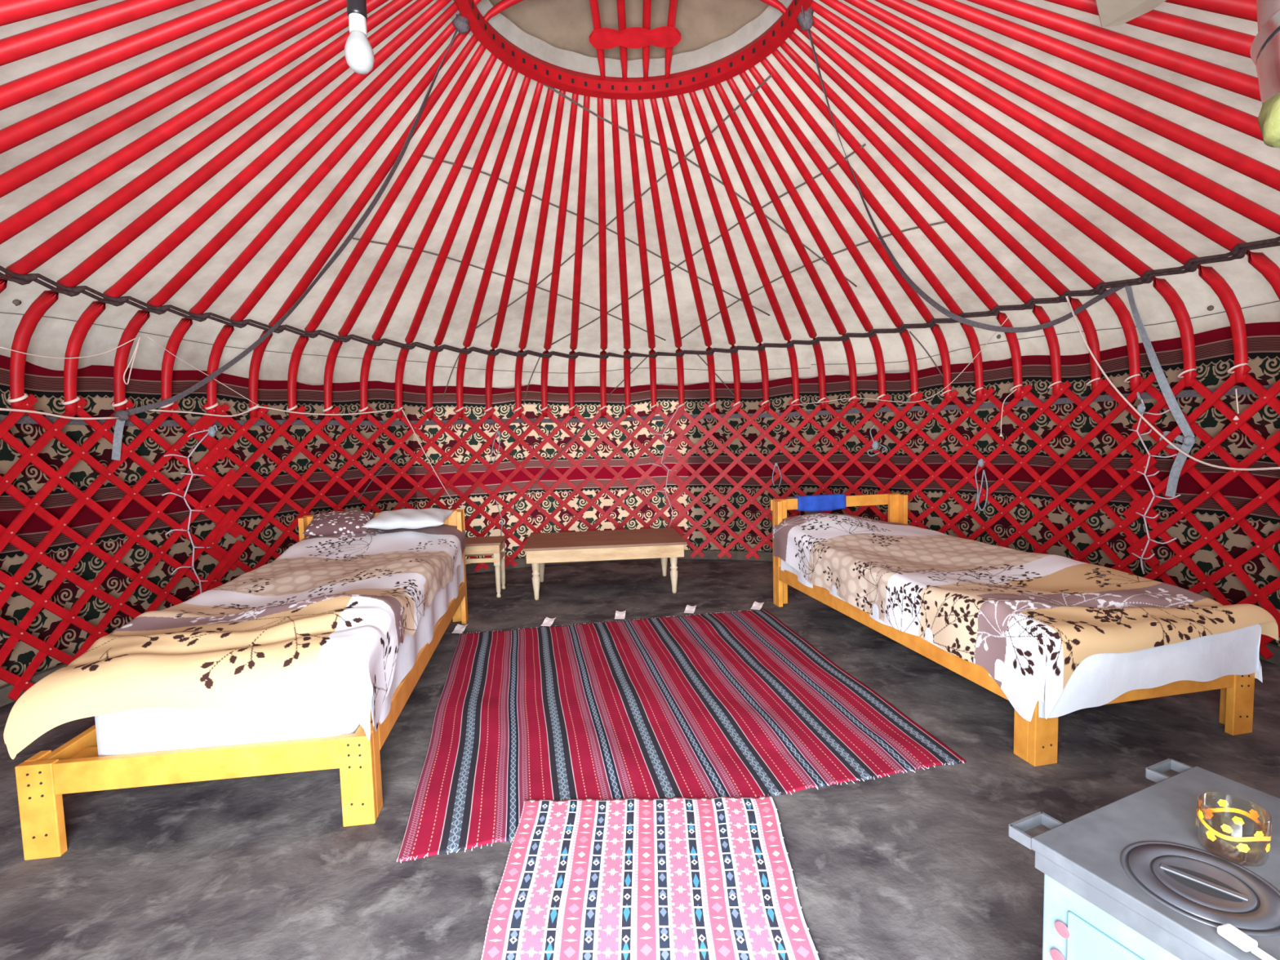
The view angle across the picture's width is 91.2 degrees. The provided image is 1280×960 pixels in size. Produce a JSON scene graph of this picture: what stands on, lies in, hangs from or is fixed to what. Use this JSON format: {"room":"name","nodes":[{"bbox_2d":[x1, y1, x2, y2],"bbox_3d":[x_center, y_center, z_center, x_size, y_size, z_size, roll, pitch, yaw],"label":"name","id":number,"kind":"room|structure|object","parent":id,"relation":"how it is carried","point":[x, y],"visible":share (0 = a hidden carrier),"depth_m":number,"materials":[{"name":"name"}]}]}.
{"room":"traditional dwelling","nodes":[
{"label":"traditional dwelling","id":0,"kind":"room"},
{"bbox_2d":[0,0,1279,388],"bbox_3d":[-0.004,-1.252,2.545,5.807,1.443,5.804,-5,6,-41],"label":"ceiling","id":1,"kind":"structure","parent":0,"point":[51,336],"depth_m":3.19,"materials":[{"name":"fabric"}]},
{"bbox_2d":[0,311,427,362],"bbox_3d":[-2.297,-0.815,3.792,0.283,0.025,2.395,1,5,28],"label":"cord","id":2,"kind":"object","parent":1,"relation":"attached to","point":[0,312],"visible":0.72,"depth_m":3.54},
{"bbox_2d":[344,0,374,75],"bbox_3d":[-0.609,-1.266,1.459,0.061,0.702,0.246,0,4,14],"label":"light bulb","id":3,"kind":"object","parent":1,"relation":"hanging from","point":[358,51],"visible":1,"depth_m":1.37,"materials":[{"name":"white glass"}]},
{"bbox_2d":[346,0,367,19],"bbox_3d":[-0.627,-1.058,1.385,0.041,0.072,0.041,-1,4,0],"label":"socket","id":4,"kind":"object","parent":3,"relation":"attached to","point":[356,9],"depth_m":1.37,"materials":[{"name":"black"}]},
{"bbox_2d":[453,0,812,99],"bbox_3d":[-0.021,-1.934,2.365,1.413,0.274,1.413,-1,4,0],"label":"ring","id":5,"kind":"object","parent":1,"relation":"attached to","point":[728,67],"visible":1,"depth_m":2.79,"materials":[{"name":"red paint"}]},
{"bbox_2d":[111,13,469,460],"bbox_3d":[-1.583,-0.976,3.120,2.162,1.705,0.718,0,4,17],"label":"strap","id":6,"kind":"object","parent":5,"relation":"attached to","point":[460,23],"visible":0.98,"depth_m":3.21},
{"bbox_2d":[488,0,768,60],"bbox_3d":[-0.025,-2.096,2.393,1.420,0.230,1.420,-1,4,0],"label":"cover","id":7,"kind":"object","parent":5,"relation":"on","point":[564,24],"visible":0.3,"depth_m":2.90,"materials":[{"name":"fabric"}]},
{"bbox_2d":[796,5,1195,497],"bbox_3d":[1.554,-0.917,3.274,2.171,2.046,1.093,-3,4,-15],"label":"strap","id":8,"kind":"object","parent":5,"relation":"hanging from","point":[805,19],"visible":0.93,"depth_m":3.19,"materials":[{"name":"fabric"}]},
{"bbox_2d":[0,321,1279,686],"bbox_3d":[0.029,0.094,2.772,5.753,1.485,5.520,-1,4,0],"label":"wall","id":9,"kind":"structure","parent":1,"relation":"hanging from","point":[1214,348],"depth_m":4.06,"materials":[{"name":"wood"}]},
{"bbox_2d":[811,300,1279,364],"bbox_3d":[2.222,-0.859,3.959,0.333,0.059,2.688,-4,5,-32],"label":"canvas seam","id":10,"kind":"object","parent":1,"relation":"attached to","point":[1277,300],"visible":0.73,"depth_m":3.67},
{"bbox_2d":[1095,0,1166,27],"bbox_3d":[1.298,-1.243,1.604,0.222,0.122,0.305,2,6,42],"label":"flap","id":11,"kind":"object","parent":1,"relation":"hanging from","point":[1111,13],"visible":1,"depth_m":1.68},
{"bbox_2d":[0,559,1279,959],"bbox_3d":[0.049,0.903,2.706,6.800,0.001,6.800,-1,4,0],"label":"floor","id":12,"kind":"structure","parent":0,"point":[920,864],"depth_m":1.75,"materials":[{"name":"concrete"}]},
{"bbox_2d":[0,394,242,700],"bbox_3d":[-2.383,0.325,2.121,0.619,1.332,3.410,-2,4,-12],"label":"lattice panel","id":13,"kind":"object","parent":12,"relation":"on","point":[7,535],"visible":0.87,"depth_m":3.08,"materials":[{"name":"red paint"}]},
{"bbox_2d":[0,0,97,26],"bbox_3d":[-1.424,-0.993,1.550,2.092,1.499,0.107,-3,5,-24],"label":"pole","id":14,"kind":"object","parent":13,"relation":"on","point":[11,11],"visible":1,"depth_m":1.51,"materials":[{"name":"red paint"}]},
{"bbox_2d":[0,408,119,419],"bbox_3d":[-2.663,-0.301,2.875,0.026,0.043,0.570,-1,4,6],"label":"cord","id":15,"kind":"object","parent":13,"relation":"attached to","point":[1,409],"visible":1,"depth_m":2.87,"materials":[{"name":"fabric"}]},
{"bbox_2d":[0,0,195,66],"bbox_3d":[-1.502,-1.000,1.678,2.101,1.499,0.107,-3,4,-19],"label":"pole","id":16,"kind":"object","parent":13,"relation":"on","point":[18,46],"visible":1,"depth_m":1.66,"materials":[{"name":"red paint"}]},
{"bbox_2d":[0,0,271,111],"bbox_3d":[-1.568,-1.008,1.812,2.111,1.499,0.107,-3,4,-14],"label":"pole","id":17,"kind":"object","parent":13,"relation":"on","point":[22,89],"visible":1,"depth_m":1.80,"materials":[{"name":"red paint"}]},
{"bbox_2d":[0,0,321,154],"bbox_3d":[-1.623,-1.017,1.951,2.121,1.499,0.106,-2,4,-10],"label":"pole","id":18,"kind":"object","parent":13,"relation":"on","point":[24,131],"visible":1,"depth_m":1.93,"materials":[{"name":"red paint"}]},
{"bbox_2d":[0,0,346,198],"bbox_3d":[-1.664,-1.027,2.094,2.131,1.499,0.106,-2,4,-5],"label":"pole","id":19,"kind":"object","parent":13,"relation":"on","point":[37,166],"visible":0.93,"depth_m":2.06,"materials":[{"name":"red paint"}]},
{"bbox_2d":[161,429,214,593],"bbox_3d":[-2.549,0.199,3.564,0.032,0.978,0.299,0,4,20],"label":"cord","id":20,"kind":"object","parent":13,"relation":"attached to","point":[192,474],"visible":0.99,"depth_m":3.55,"materials":[{"name":"grey"}]},
{"bbox_2d":[0,0,388,244],"bbox_3d":[-1.694,-1.037,2.239,2.141,1.499,0.113,-1,4,0],"label":"pole","id":21,"kind":"object","parent":13,"relation":"on","point":[35,211],"visible":0.9,"depth_m":2.21,"materials":[{"name":"red paint"}]},
{"bbox_2d":[0,0,413,293],"bbox_3d":[-1.710,-1.047,2.388,2.152,1.499,0.105,-1,4,5],"label":"pole","id":22,"kind":"object","parent":13,"relation":"on","point":[137,186],"visible":0.85,"depth_m":2.36,"materials":[{"name":"red paint"}]},
{"bbox_2d":[7,0,433,408],"bbox_3d":[-1.714,-1.058,2.537,2.162,1.499,0.104,-1,4,10],"label":"pole","id":23,"kind":"object","parent":13,"relation":"on","point":[37,308],"visible":0.98,"depth_m":2.56,"materials":[{"name":"red paint"}]},
{"bbox_2d":[61,0,451,413],"bbox_3d":[-1.704,-1.069,2.684,2.171,1.499,0.104,0,4,15],"label":"pole","id":24,"kind":"object","parent":13,"relation":"on","point":[79,332],"visible":0.95,"depth_m":2.70,"materials":[{"name":"red paint"}]},
{"bbox_2d":[111,1,458,412],"bbox_3d":[-1.682,-1.080,2.830,2.180,1.499,0.102,0,4,19],"label":"pole","id":25,"kind":"object","parent":13,"relation":"on","point":[259,201],"visible":0.92,"depth_m":2.82,"materials":[{"name":"red paint"}]},
{"bbox_2d":[160,13,461,416],"bbox_3d":[-1.646,-1.092,2.977,2.190,1.499,0.102,0,5,24],"label":"pole","id":26,"kind":"object","parent":13,"relation":"on","point":[173,344],"visible":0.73,"depth_m":2.97,"materials":[{"name":"red paint"}]},
{"bbox_2d":[205,29,471,417],"bbox_3d":[-1.595,-1.104,3.125,2.201,1.499,0.101,1,5,29],"label":"pole","id":27,"kind":"object","parent":13,"relation":"on","point":[361,162],"visible":0.95,"depth_m":3.10,"materials":[{"name":"red paint"}]},
{"bbox_2d":[14,509,468,860],"bbox_3d":[-1.359,0.599,2.731,0.908,0.675,2.058,-2,4,-8],"label":"bed","id":28,"kind":"object","parent":12,"relation":"on","point":[76,766],"visible":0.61,"depth_m":1.75,"materials":[{"name":"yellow wood"}]},
{"bbox_2d":[94,697,359,756],"bbox_3d":[-1.301,0.623,2.711,0.678,0.188,1.927,-2,4,-8],"label":"mattress","id":29,"kind":"object","parent":28,"relation":"on","point":[147,730],"visible":0.16,"depth_m":1.76,"materials":[{"name":"fabric"}]},
{"bbox_2d":[370,559,464,726],"bbox_3d":[-1.175,0.573,2.737,0.540,0.231,1.905,-2,4,-8],"label":"sheet","id":30,"kind":"object","parent":29,"relation":"on","point":[408,651],"visible":0.16,"depth_m":2.53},
{"bbox_2d":[3,524,465,759],"bbox_3d":[-1.330,0.504,2.679,0.916,0.357,2.050,-2,4,-8],"label":"blanket","id":31,"kind":"object","parent":28,"relation":"on","point":[330,616],"visible":0.97,"depth_m":1.85,"materials":[{"name":"fabric"}]},
{"bbox_2d":[302,510,375,536],"bbox_3d":[-1.696,0.245,3.544,0.340,0.128,0.207,-2,4,-11],"label":"pillow","id":32,"kind":"object","parent":31,"relation":"on","point":[335,522],"visible":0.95,"depth_m":3.48,"materials":[{"name":"brown fabric"}]},
{"bbox_2d":[360,507,453,529],"bbox_3d":[-1.305,0.219,3.557,0.440,0.096,0.298,-2,4,-5],"label":"pillow","id":33,"kind":"object","parent":31,"relation":"on","point":[408,518],"visible":1,"depth_m":3.45,"materials":[{"name":"fabric"}]},
{"bbox_2d":[198,403,685,586],"bbox_3d":[-1.230,0.100,4.775,3.439,1.332,0.640,-4,5,-30],"label":"lattice panel","id":34,"kind":"object","parent":12,"relation":"on","point":[270,552],"visible":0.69,"depth_m":4.89,"materials":[{"name":"red paint"}]},
{"bbox_2d":[247,34,478,417],"bbox_3d":[-1.532,-1.116,3.265,2.210,1.499,0.100,1,5,34],"label":"pole","id":35,"kind":"object","parent":34,"relation":"on","point":[367,193],"visible":0.89,"depth_m":3.21,"materials":[{"name":"red paint"}]},
{"bbox_2d":[150,406,400,417],"bbox_3d":[-2.246,-0.437,4.010,0.129,0.070,1.592,1,5,32],"label":"cord","id":36,"kind":"object","parent":35,"relation":"attached to","point":[153,410],"visible":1,"depth_m":3.94,"materials":[{"name":"fabric"}]},
{"bbox_2d":[286,43,486,417],"bbox_3d":[-1.458,-1.128,3.396,2.220,1.499,0.099,2,5,39],"label":"pole","id":37,"kind":"object","parent":34,"relation":"on","point":[296,354],"visible":0.94,"depth_m":3.32,"materials":[{"name":"red paint"}]},
{"bbox_2d":[322,53,497,417],"bbox_3d":[-1.372,-1.139,3.524,2.224,1.499,0.096,3,6,43],"label":"pole","id":38,"kind":"object","parent":34,"relation":"on","point":[424,184],"visible":0.98,"depth_m":3.44,"materials":[{"name":"red paint"}]},
{"bbox_2d":[358,62,507,417],"bbox_3d":[-1.272,-1.151,3.646,0.094,1.499,2.230,-5,6,-41],"label":"pole","id":39,"kind":"object","parent":34,"relation":"on","point":[460,158],"visible":0.94,"depth_m":3.55,"materials":[{"name":"red paint"}]},
{"bbox_2d":[393,68,518,417],"bbox_3d":[-1.162,-1.162,3.756,0.093,1.499,2.239,-5,5,-36],"label":"pole","id":40,"kind":"object","parent":34,"relation":"on","point":[468,188],"visible":0.93,"depth_m":3.64,"materials":[{"name":"red paint"}]},
{"bbox_2d":[424,75,530,417],"bbox_3d":[-1.049,-1.172,3.852,0.090,1.499,2.242,-4,5,-32],"label":"pole","id":41,"kind":"object","parent":34,"relation":"on","point":[500,160],"visible":0.98,"depth_m":3.72,"materials":[{"name":"red paint"}]},
{"bbox_2d":[352,237,666,340],"bbox_3d":[-0.703,-1.218,4.224,2.381,0.372,0.107,-5,6,-43],"label":"twine","id":42,"kind":"object","parent":41,"relation":"attached to","point":[354,238],"visible":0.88,"depth_m":4.08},
{"bbox_2d":[422,155,769,315],"bbox_3d":[-0.099,-1.399,3.861,2.523,0.555,0.145,-5,5,-37],"label":"twine","id":43,"kind":"object","parent":41,"relation":"attached to","point":[423,156],"visible":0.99,"depth_m":3.77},
{"bbox_2d":[455,81,543,417],"bbox_3d":[-0.926,-1.181,3.939,0.088,1.499,2.245,-4,5,-28],"label":"pole","id":44,"kind":"object","parent":34,"relation":"on","point":[505,207],"visible":0.98,"depth_m":3.79,"materials":[{"name":"red paint"}]},
{"bbox_2d":[484,87,554,417],"bbox_3d":[-0.802,-1.190,4.012,0.086,1.499,2.250,-3,5,-23],"label":"pole","id":45,"kind":"object","parent":34,"relation":"on","point":[526,197],"visible":0.98,"depth_m":3.87,"materials":[{"name":"red paint"}]},
{"bbox_2d":[513,89,565,417],"bbox_3d":[-0.669,-1.198,4.074,0.085,1.499,2.254,-3,4,-18],"label":"pole","id":46,"kind":"object","parent":34,"relation":"on","point":[557,121],"visible":0.98,"depth_m":3.91,"materials":[{"name":"red paint"}]},
{"bbox_2d":[540,93,578,417],"bbox_3d":[-0.538,-1.205,4.124,0.082,1.499,2.255,-3,4,-14],"label":"pole","id":47,"kind":"object","parent":34,"relation":"on","point":[572,119],"visible":0.96,"depth_m":3.97,"materials":[{"name":"red paint"}]},
{"bbox_2d":[567,95,590,416],"bbox_3d":[-0.402,-1.211,4.162,0.081,1.499,2.257,-2,4,-10],"label":"pole","id":48,"kind":"object","parent":34,"relation":"on","point":[584,133],"visible":0.97,"depth_m":4.01,"materials":[{"name":"red paint"}]},
{"bbox_2d":[541,83,857,287],"bbox_3d":[0.457,-1.553,3.520,2.172,0.724,0.084,-4,5,-31],"label":"twine","id":49,"kind":"object","parent":48,"relation":"attached to","point":[549,87],"visible":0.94,"depth_m":3.33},
{"bbox_2d":[597,97,607,415],"bbox_3d":[-0.239,-1.218,4.193,0.079,1.499,2.259,-2,4,-5],"label":"pole","id":50,"kind":"object","parent":34,"relation":"on","point":[601,153],"visible":0.98,"depth_m":4.04,"materials":[{"name":"red paint"}]},
{"bbox_2d":[610,98,631,414],"bbox_3d":[-0.119,-1.222,4.207,0.081,1.499,2.256,-1,4,0],"label":"pole","id":51,"kind":"object","parent":34,"relation":"on","point":[616,153],"visible":0.99,"depth_m":4.03,"materials":[{"name":"red paint"}]},
{"bbox_2d":[0,384,1273,426],"bbox_3d":[0.017,-0.334,2.737,5.634,0.044,5.390,-1,4,0],"label":"band","id":52,"kind":"object","parent":34,"relation":"attached to","point":[1240,390],"visible":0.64,"depth_m":4.22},
{"bbox_2d":[625,99,657,412],"bbox_3d":[0.040,-1.226,4.210,0.072,1.499,2.254,-1,4,3],"label":"pole","id":53,"kind":"object","parent":34,"relation":"on","point":[633,156],"visible":0.98,"depth_m":4.05,"materials":[{"name":"red paint"}]},
{"bbox_2d":[0,236,1279,359],"bbox_3d":[-0.005,-0.873,2.831,5.138,0.096,4.778,-1,4,0],"label":"rope","id":54,"kind":"object","parent":53,"relation":"attached to","point":[1237,252],"visible":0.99,"depth_m":3.54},
{"bbox_2d":[1065,295,1279,471],"bbox_3d":[2.594,-0.518,3.049,0.228,0.919,0.968,-3,5,-23],"label":"cable","id":55,"kind":"object","parent":54,"relation":"hanging from","point":[1066,296],"visible":1,"depth_m":3.22,"materials":[{"name":"beige plastic"}]},
{"bbox_2d":[648,404,679,528],"bbox_3d":[0.218,-0.104,5.370,0.279,1.067,0.029,-1,4,5],"label":"string","id":56,"kind":"object","parent":34,"relation":"attached to","point":[679,405],"visible":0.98,"depth_m":5.36,"materials":[{"name":"grey"}]},
{"bbox_2d":[465,535,506,597],"bbox_3d":[-1.137,0.615,4.419,0.360,0.385,0.300,-2,4,-5],"label":"stool","id":57,"kind":"object","parent":12,"relation":"on","point":[485,545],"visible":0.5,"depth_m":4.30,"materials":[{"name":"brown wood"}]},
{"bbox_2d":[522,528,687,599],"bbox_3d":[-0.254,0.595,4.528,1.100,0.364,0.660,-2,4,-5],"label":"table","id":58,"kind":"object","parent":12,"relation":"on","point":[540,548],"visible":1,"depth_m":4.24,"materials":[{"name":"brown wood"}]},
{"bbox_2d":[0,550,1279,706],"bbox_3d":[0.048,0.861,2.835,5.660,0.085,5.394,-1,4,0],"label":"baseboard","id":59,"kind":"structure","parent":12,"relation":"on","point":[5,690],"depth_m":5.25,"materials":[{"name":"wood"}]},
{"bbox_2d":[480,795,820,959],"bbox_3d":[0.015,0.984,1.440,0.763,0.009,0.889,-1,4,0],"label":"woven mat","id":60,"kind":"object","parent":12,"relation":"on","point":[673,878],"visible":1,"depth_m":1.51,"materials":[{"name":"fabric"}]},
{"bbox_2d":[395,601,966,862],"bbox_3d":[0.057,0.877,2.819,1.875,0.037,2.032,-2,4,-12],"label":"striped rug","id":61,"kind":"object","parent":12,"relation":"on","point":[738,704],"visible":0.98,"depth_m":2.36,"materials":[{"name":"fabric"}]},
{"bbox_2d":[662,373,1164,574],"bbox_3d":[1.636,0.043,4.544,3.318,1.332,0.593,2,5,40],"label":"lattice panel","id":62,"kind":"object","parent":12,"relation":"on","point":[1104,385],"visible":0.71,"depth_m":4.35,"materials":[{"name":"red paint"}]},
{"bbox_2d":[637,99,684,408],"bbox_3d":[0.186,-1.229,4.200,0.071,1.499,2.252,-1,4,8],"label":"pole","id":63,"kind":"object","parent":62,"relation":"attached to","point":[649,157],"visible":0.99,"depth_m":4.02,"materials":[{"name":"red paint"}]},
{"bbox_2d":[475,75,772,328],"bbox_3d":[-0.257,-1.466,3.768,2.521,0.827,0.189,2,6,43],"label":"twine","id":64,"kind":"object","parent":63,"relation":"attached to","point":[769,76],"visible":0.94,"depth_m":3.58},
{"bbox_2d":[649,98,715,413],"bbox_3d":[0.346,-1.232,4.175,0.070,1.499,2.250,-1,4,13],"label":"pole","id":65,"kind":"object","parent":62,"relation":"on","point":[666,158],"visible":0.98,"depth_m":4.01,"materials":[{"name":"red paint"}]},
{"bbox_2d":[662,97,741,412],"bbox_3d":[0.475,-1.232,4.143,0.068,1.499,2.246,0,4,17],"label":"pole","id":66,"kind":"object","parent":62,"relation":"on","point":[683,164],"visible":0.97,"depth_m":3.98,"materials":[{"name":"red paint"}]},
{"bbox_2d":[677,93,768,410],"bbox_3d":[0.621,-1.233,4.094,0.068,1.499,2.241,0,5,21],"label":"pole","id":67,"kind":"object","parent":62,"relation":"on","point":[712,194],"visible":0.97,"depth_m":3.96,"materials":[{"name":"red paint"}]},
{"bbox_2d":[681,221,946,338],"bbox_3d":[0.958,-1.243,4.152,0.012,0.366,2.175,-5,5,-38],"label":"twine","id":68,"kind":"object","parent":67,"relation":"attached to","point":[941,222],"visible":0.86,"depth_m":3.92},
{"bbox_2d":[688,91,799,409],"bbox_3d":[0.759,-1.232,4.034,0.068,1.499,2.236,1,5,26],"label":"pole","id":69,"kind":"object","parent":62,"relation":"on","point":[730,190],"visible":0.99,"depth_m":3.91,"materials":[{"name":"red paint"}]},
{"bbox_2d":[702,87,826,408],"bbox_3d":[0.882,-1.230,3.967,0.067,1.499,2.230,1,5,30],"label":"pole","id":70,"kind":"object","parent":62,"relation":"on","point":[753,199],"visible":0.94,"depth_m":3.86,"materials":[{"name":"red paint"}]},
{"bbox_2d":[714,83,857,407],"bbox_3d":[1.008,-1.227,3.884,0.067,1.499,2.223,1,5,35],"label":"pole","id":71,"kind":"object","parent":62,"relation":"on","point":[764,177],"visible":0.94,"depth_m":3.78,"materials":[{"name":"red paint"}]},
{"bbox_2d":[792,315,1009,405],"bbox_3d":[1.815,-0.792,4.472,0.236,0.481,1.591,-5,5,-39],"label":"string","id":72,"kind":"object","parent":71,"relation":"attached to","point":[1009,315],"visible":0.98,"depth_m":4.42,"materials":[{"name":"beige"}]},
{"bbox_2d":[726,78,885,405],"bbox_3d":[1.115,-1.224,3.800,0.067,1.499,2.216,2,5,39],"label":"pole","id":73,"kind":"object","parent":62,"relation":"on","point":[806,217],"visible":0.98,"depth_m":3.72,"materials":[{"name":"red paint"}]},
{"bbox_2d":[739,71,918,404],"bbox_3d":[1.228,-1.219,3.697,0.070,1.499,2.211,2,6,43],"label":"pole","id":74,"kind":"object","parent":62,"relation":"on","point":[805,173],"visible":0.97,"depth_m":3.64,"materials":[{"name":"red paint"}]},
{"bbox_2d":[551,143,866,344],"bbox_3d":[0.252,-1.345,4.052,0.201,0.650,2.638,-5,6,-43],"label":"twine","id":75,"kind":"object","parent":74,"relation":"attached to","point":[864,144],"visible":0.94,"depth_m":3.90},
{"bbox_2d":[748,66,951,402],"bbox_3d":[1.323,-1.214,3.593,2.202,1.499,0.070,-5,6,-42],"label":"pole","id":76,"kind":"object","parent":62,"relation":"on","point":[805,143],"visible":0.94,"depth_m":3.52,"materials":[{"name":"red paint"}]},
{"bbox_2d":[760,57,983,400],"bbox_3d":[1.402,-1.208,3.489,2.195,1.499,0.070,-5,5,-38],"label":"pole","id":77,"kind":"object","parent":62,"relation":"on","point":[872,201],"visible":0.93,"depth_m":3.45,"materials":[{"name":"red paint"}]},
{"bbox_2d":[771,48,1022,398],"bbox_3d":[1.485,-1.201,3.362,2.186,1.499,0.071,-4,5,-33],"label":"pole","id":78,"kind":"object","parent":62,"relation":"on","point":[1011,337],"visible":0.92,"depth_m":3.33,"materials":[{"name":"red paint"}]},
{"bbox_2d":[779,40,1062,395],"bbox_3d":[1.553,-1.194,3.235,2.176,1.499,0.071,-4,5,-28],"label":"pole","id":79,"kind":"object","parent":62,"relation":"on","point":[929,197],"visible":0.88,"depth_m":3.21,"materials":[{"name":"red paint"}]},
{"bbox_2d":[788,31,1101,392],"bbox_3d":[1.609,-1.185,3.104,2.166,1.499,0.072,-3,5,-23],"label":"pole","id":80,"kind":"object","parent":62,"relation":"on","point":[1086,321],"visible":0.88,"depth_m":3.08,"materials":[{"name":"red paint"}]},
{"bbox_2d":[974,458,987,511],"bbox_3d":[2.282,0.032,4.184,0.086,0.350,0.039,3,6,44],"label":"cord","id":81,"kind":"object","parent":62,"relation":"hanging from","point":[980,462],"visible":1,"depth_m":4.17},
{"bbox_2d":[769,493,1254,766],"bbox_3d":[1.488,0.505,3.081,0.908,0.665,2.058,-2,4,-12],"label":"bed","id":82,"kind":"object","parent":12,"relation":"on","point":[1035,744],"visible":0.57,"depth_m":2.21,"materials":[{"name":"brown wood"}]},
{"bbox_2d":[794,493,846,511],"bbox_3d":[1.158,0.148,4.029,0.330,0.103,0.067,-2,4,-12],"label":"folded cloth","id":83,"kind":"object","parent":82,"relation":"on","point":[815,503],"visible":0.99,"depth_m":4.01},
{"bbox_2d":[772,513,1278,721],"bbox_3d":[1.496,0.475,3.034,0.941,0.431,2.063,-2,4,-12],"label":"blanket","id":84,"kind":"object","parent":82,"relation":"on","point":[1040,615],"visible":1,"depth_m":2.41,"materials":[{"name":"fabric"}]},
{"bbox_3d":[1.494,0.539,3.055,0.785,0.161,1.927,-2,4,-12],"label":"mattress","id":85,"kind":"object","parent":82,"relation":"on","visible":0},
{"bbox_2d":[780,559,1262,724],"bbox_3d":[1.507,0.566,3.002,0.916,0.282,1.919,-2,4,-12],"label":"sheet","id":86,"kind":"object","parent":85,"relation":"on","point":[1099,679],"visible":0.25,"depth_m":2.08,"materials":[{"name":"fabric"}]},
{"bbox_2d":[1008,758,1279,959],"bbox_3d":[0.894,0.772,0.753,0.437,0.505,0.656,-3,5,-24],"label":"stove","id":87,"kind":"object","parent":12,"relation":"on","point":[1131,877],"visible":1,"depth_m":0.86,"materials":[{"name":"grey metal"}]},
{"bbox_2d":[1195,791,1271,866],"bbox_3d":[0.819,0.483,0.866,0.075,0.066,0.075,-1,4,0],"label":"glass bowl","id":88,"kind":"object","parent":87,"relation":"on","point":[1263,835],"visible":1,"depth_m":0.86,"materials":[{"name":"yellow"}]},
{"bbox_2d":[1217,923,1276,959],"bbox_3d":[0.701,0.527,0.638,0.020,0.010,0.190,-3,4,-14],"label":"utensil","id":89,"kind":"object","parent":87,"relation":"on","point":[1229,932],"visible":1,"depth_m":0.71,"materials":[{"name":"white"}]},
{"bbox_2d":[1249,0,1279,104],"bbox_3d":[1.034,-0.276,0.897,0.150,1.564,0.379,-1,4,10],"label":"stovepipe","id":90,"kind":"object","parent":87,"relation":"on","point":[1264,51],"visible":0.77,"depth_m":0.98,"materials":[{"name":"grey metal"}]},
{"bbox_2d":[1257,92,1279,147],"bbox_3d":[1.000,-0.548,0.929,0.130,0.074,0.121,-1,4,0],"label":"rag","id":91,"kind":"object","parent":90,"relation":"attached to","point":[1268,118],"visible":1,"depth_m":0.94,"materials":[{"name":"yellow fabric"}]},
{"bbox_2d":[1122,364,1279,659],"bbox_3d":[2.462,0.214,1.922,0.508,1.332,3.081,0,4,17],"label":"lattice panel","id":92,"kind":"object","parent":12,"relation":"on","point":[1268,397],"visible":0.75,"depth_m":2.99,"materials":[{"name":"red paint"}]},
{"bbox_2d":[795,24,1141,391],"bbox_3d":[1.652,-1.177,2.978,2.158,1.499,0.074,-3,4,-19],"label":"pole","id":93,"kind":"object","parent":92,"relation":"attached to","point":[1123,314],"visible":0.94,"depth_m":2.98,"materials":[{"name":"red paint"}]},
{"bbox_2d":[812,15,1196,386],"bbox_3d":[1.691,-1.166,2.816,2.144,1.499,0.074,-3,4,-14],"label":"pole","id":94,"kind":"object","parent":92,"relation":"on","point":[1176,304],"visible":0.9,"depth_m":2.82,"materials":[{"name":"red paint"}]},
{"bbox_2d":[809,0,1248,382],"bbox_3d":[1.713,-1.156,2.670,2.134,1.499,0.075,-2,4,-9],"label":"pole","id":95,"kind":"object","parent":92,"relation":"on","point":[1218,284],"visible":0.96,"depth_m":2.67,"materials":[{"name":"red paint"}]},
{"bbox_2d":[819,0,1279,300],"bbox_3d":[1.722,-1.146,2.522,2.122,1.499,0.075,-2,4,-4],"label":"pole","id":96,"kind":"object","parent":92,"relation":"on","point":[1260,261],"visible":0.96,"depth_m":2.49,"materials":[{"name":"red paint"}]},
{"bbox_2d":[844,0,1279,235],"bbox_3d":[1.718,-1.134,2.365,2.112,1.499,0.079,-1,4,0],"label":"pole","id":97,"kind":"object","parent":92,"relation":"on","point":[1266,218],"visible":1,"depth_m":2.34,"materials":[{"name":"red paint"}]},
{"bbox_2d":[875,0,1279,191],"bbox_3d":[1.702,-1.123,2.227,2.100,1.499,0.076,-1,4,5],"label":"pole","id":98,"kind":"object","parent":92,"relation":"on","point":[1251,167],"visible":1,"depth_m":2.20,"materials":[{"name":"red paint"}]},
{"bbox_2d":[916,0,1263,141],"bbox_3d":[1.673,-1.112,2.082,2.089,1.499,0.076,-1,4,10],"label":"pole","id":99,"kind":"object","parent":92,"relation":"on","point":[1226,115],"visible":0.9,"depth_m":2.06,"materials":[{"name":"red paint"}]},
{"bbox_2d":[966,0,1261,101],"bbox_3d":[1.632,-1.100,1.940,2.079,1.499,0.076,0,4,15],"label":"pole","id":100,"kind":"object","parent":92,"relation":"on","point":[1226,78],"visible":1,"depth_m":1.93,"materials":[{"name":"red paint"}]},
{"bbox_2d":[1044,0,1255,58],"bbox_3d":[1.578,-1.089,1.802,2.068,1.499,0.075,0,4,20],"label":"pole","id":101,"kind":"object","parent":92,"relation":"on","point":[1237,42],"visible":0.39,"depth_m":1.78,"materials":[{"name":"red paint"}]},
{"bbox_2d":[1128,393,1181,573],"bbox_3d":[2.687,0.023,3.290,0.030,0.965,0.279,-3,4,-14],"label":"string","id":102,"kind":"object","parent":92,"relation":"attached to","point":[1141,557],"visible":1,"depth_m":3.30,"materials":[{"name":"grey"}]},
{"bbox_2d":[1164,0,1257,22],"bbox_3d":[1.513,-1.077,1.669,2.058,1.499,0.075,0,5,25],"label":"pole","id":103,"kind":"object","parent":92,"relation":"on","point":[1242,9],"visible":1,"depth_m":1.63,"materials":[{"name":"red paint"}]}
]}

